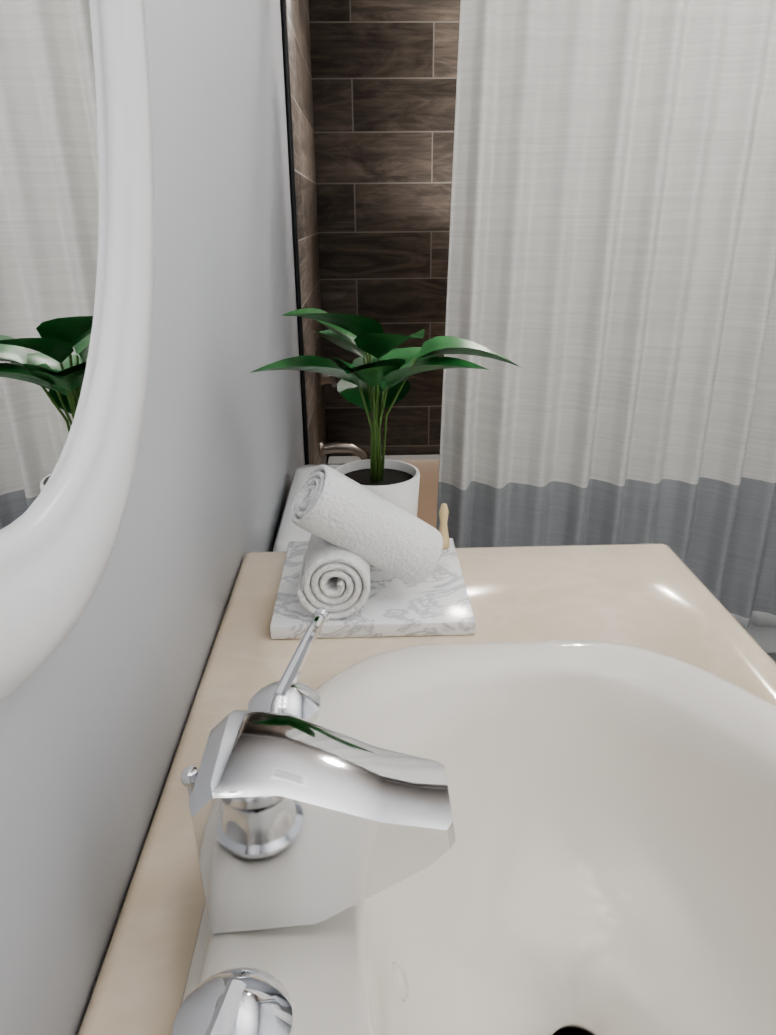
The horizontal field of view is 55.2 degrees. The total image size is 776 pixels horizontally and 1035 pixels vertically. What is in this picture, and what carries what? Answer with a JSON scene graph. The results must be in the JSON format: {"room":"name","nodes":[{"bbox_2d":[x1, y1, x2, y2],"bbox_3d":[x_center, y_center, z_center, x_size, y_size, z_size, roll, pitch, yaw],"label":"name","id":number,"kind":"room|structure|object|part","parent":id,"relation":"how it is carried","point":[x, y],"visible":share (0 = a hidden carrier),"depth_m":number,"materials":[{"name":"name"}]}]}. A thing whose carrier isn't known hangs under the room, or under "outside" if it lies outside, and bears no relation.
{"room":"bathroom","nodes":[
{"label":"bathroom","id":0,"kind":"room"},
{"bbox_2d":[0,0,304,1034],"bbox_3d":[-0.230,-0.211,0.607,0.100,2.440,4.285,-1,22,-1],"label":"wall","id":1,"kind":"structure","parent":0,"point":[94,710],"depth_m":0.61,"materials":[{"name":"grey paint"}]},
{"bbox_2d":[0,0,153,702],"bbox_3d":[-0.161,-0.309,0.209,0.020,0.800,0.580,-1,22,-1],"label":"mirror","id":2,"kind":"object","parent":1,"relation":"attached to","point":[76,228],"visible":1,"depth_m":0.38,"materials":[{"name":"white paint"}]},
{"bbox_2d":[280,0,309,464],"bbox_3d":[0.515,-0.666,1.702,1.464,2.439,0.012,-1,22,-1],"label":"trim","id":3,"kind":"structure","parent":1,"relation":"attached to","point":[292,184],"depth_m":1.66,"materials":[{"name":"black metal"}]},
{"bbox_2d":[286,0,327,463],"bbox_3d":[-0.226,-0.819,2.093,0.008,2.440,0.874,-1,22,-1],"label":"wall tile","id":4,"kind":"structure","parent":1,"relation":"attached to","point":[298,30],"depth_m":2.02,"materials":[{"name":"brown tile"}]},
{"bbox_2d":[315,349,336,402],"bbox_3d":[-0.187,-0.435,2.287,0.064,0.164,0.183,-1,22,-1],"label":"shower valve","id":5,"kind":"object","parent":4,"relation":"attached to","point":[321,379],"visible":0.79,"depth_m":2.26,"materials":[{"name":"silver metal"}]},
{"bbox_2d":[320,440,369,459],"bbox_3d":[-0.134,-0.206,2.393,0.166,0.090,0.056,-1,22,-1],"label":"tub spout","id":6,"kind":"object","parent":4,"relation":"attached to","point":[340,447],"visible":0.79,"depth_m":2.37,"materials":[{"name":"silver metal"}]},
{"bbox_2d":[436,0,775,628],"bbox_3d":[0.513,-0.550,1.805,1.442,1.893,0.122,-1,22,-1],"label":"shower curtain","id":7,"kind":"object","parent":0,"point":[611,284],"visible":0.81,"depth_m":1.80,"materials":[{"name":"fabric"}]},
{"bbox_2d":[767,653,775,661],"bbox_3d":[0.625,0.948,1.109,1.790,0.100,4.285,-1,22,-1],"label":"floor","id":8,"kind":"structure","parent":0,"point":[772,656],"depth_m":2.25,"materials":[{"name":"stone"}]},
{"bbox_2d":[273,463,345,551],"bbox_3d":[0.238,0.322,1.475,0.839,0.786,0.428,-1,22,-1],"label":"toilet","id":9,"kind":"object","parent":8,"relation":"on","point":[289,530],"visible":0.06,"depth_m":1.23,"materials":[{"name":"white ceramic"}]},
{"bbox_2d":[77,544,775,1034],"bbox_3d":[0.122,0.681,0.335,0.554,0.987,1.625,-1,22,-1],"label":"bathroom vanity","id":10,"kind":"object","parent":8,"relation":"on","point":[541,800],"visible":1,"depth_m":0.57,"materials":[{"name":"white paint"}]},
{"bbox_2d":[109,607,455,1034],"bbox_3d":[-0.039,0.168,0.418,0.150,0.098,0.407,-1,22,-1],"label":"faucet","id":11,"kind":"object","parent":10,"relation":"on","point":[303,810],"depth_m":0.39,"materials":[{"name":"silver metal"}]},
{"bbox_2d":[270,538,475,638],"bbox_3d":[-0.018,0.074,0.834,0.205,0.015,0.208,-1,22,-1],"label":"marble tray","id":12,"kind":"object","parent":10,"relation":"on","point":[436,601],"visible":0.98,"depth_m":0.77,"materials":[{"name":"white stone"}]},
{"bbox_2d":[291,465,442,618],"bbox_3d":[-0.019,0.014,0.759,0.153,0.151,0.105,-1,22,-1],"label":"rolled towels","id":13,"kind":"object","parent":12,"relation":"on","point":[355,529],"visible":1,"depth_m":0.73,"materials":[{"name":"white fabric"}]},
{"bbox_2d":[249,308,521,565],"bbox_3d":[0.003,-0.092,0.838,0.294,0.287,0.206,-1,22,-1],"label":"potted plant","id":14,"kind":"object","parent":12,"relation":"on","point":[376,375],"visible":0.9,"depth_m":0.81,"materials":[{"name":"green plant"}]},
{"bbox_3d":[-0.013,-0.005,0.868,0.100,0.102,0.100,-1,22,-1],"label":"pot","id":15,"kind":"part","parent":14,"relation":"part of","materials":[{"name":"white ceramic"}]},
{"bbox_2d":[439,503,449,548],"bbox_3d":[0.067,0.009,0.893,0.016,0.056,0.015,-1,22,-1],"label":"brush","id":16,"kind":"object","parent":12,"relation":"on","point":[443,516],"visible":0.83,"depth_m":0.89,"materials":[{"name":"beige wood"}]},
{"bbox_2d":[327,454,775,652],"bbox_3d":[0.507,0.090,2.533,1.440,0.409,0.775,-1,22,-1],"label":"bathtub","id":17,"kind":"object","parent":8,"relation":"on","point":[427,466],"visible":0.08,"depth_m":2.75,"materials":[{"name":"white ceramic"}]},
{"bbox_3d":[0.484,-1.018,2.562,1.460,2.440,0.100,-1,22,-1],"label":"wall","id":18,"kind":"structure","parent":0,"visible":0},
{"bbox_2d":[309,0,460,459],"bbox_3d":[0.486,-0.997,2.512,1.444,2.440,0.008,-1,22,-1],"label":"wall tile","id":19,"kind":"structure","parent":18,"relation":"attached to","point":[384,77],"depth_m":2.44,"materials":[{"name":"brown tile"}]}
]}

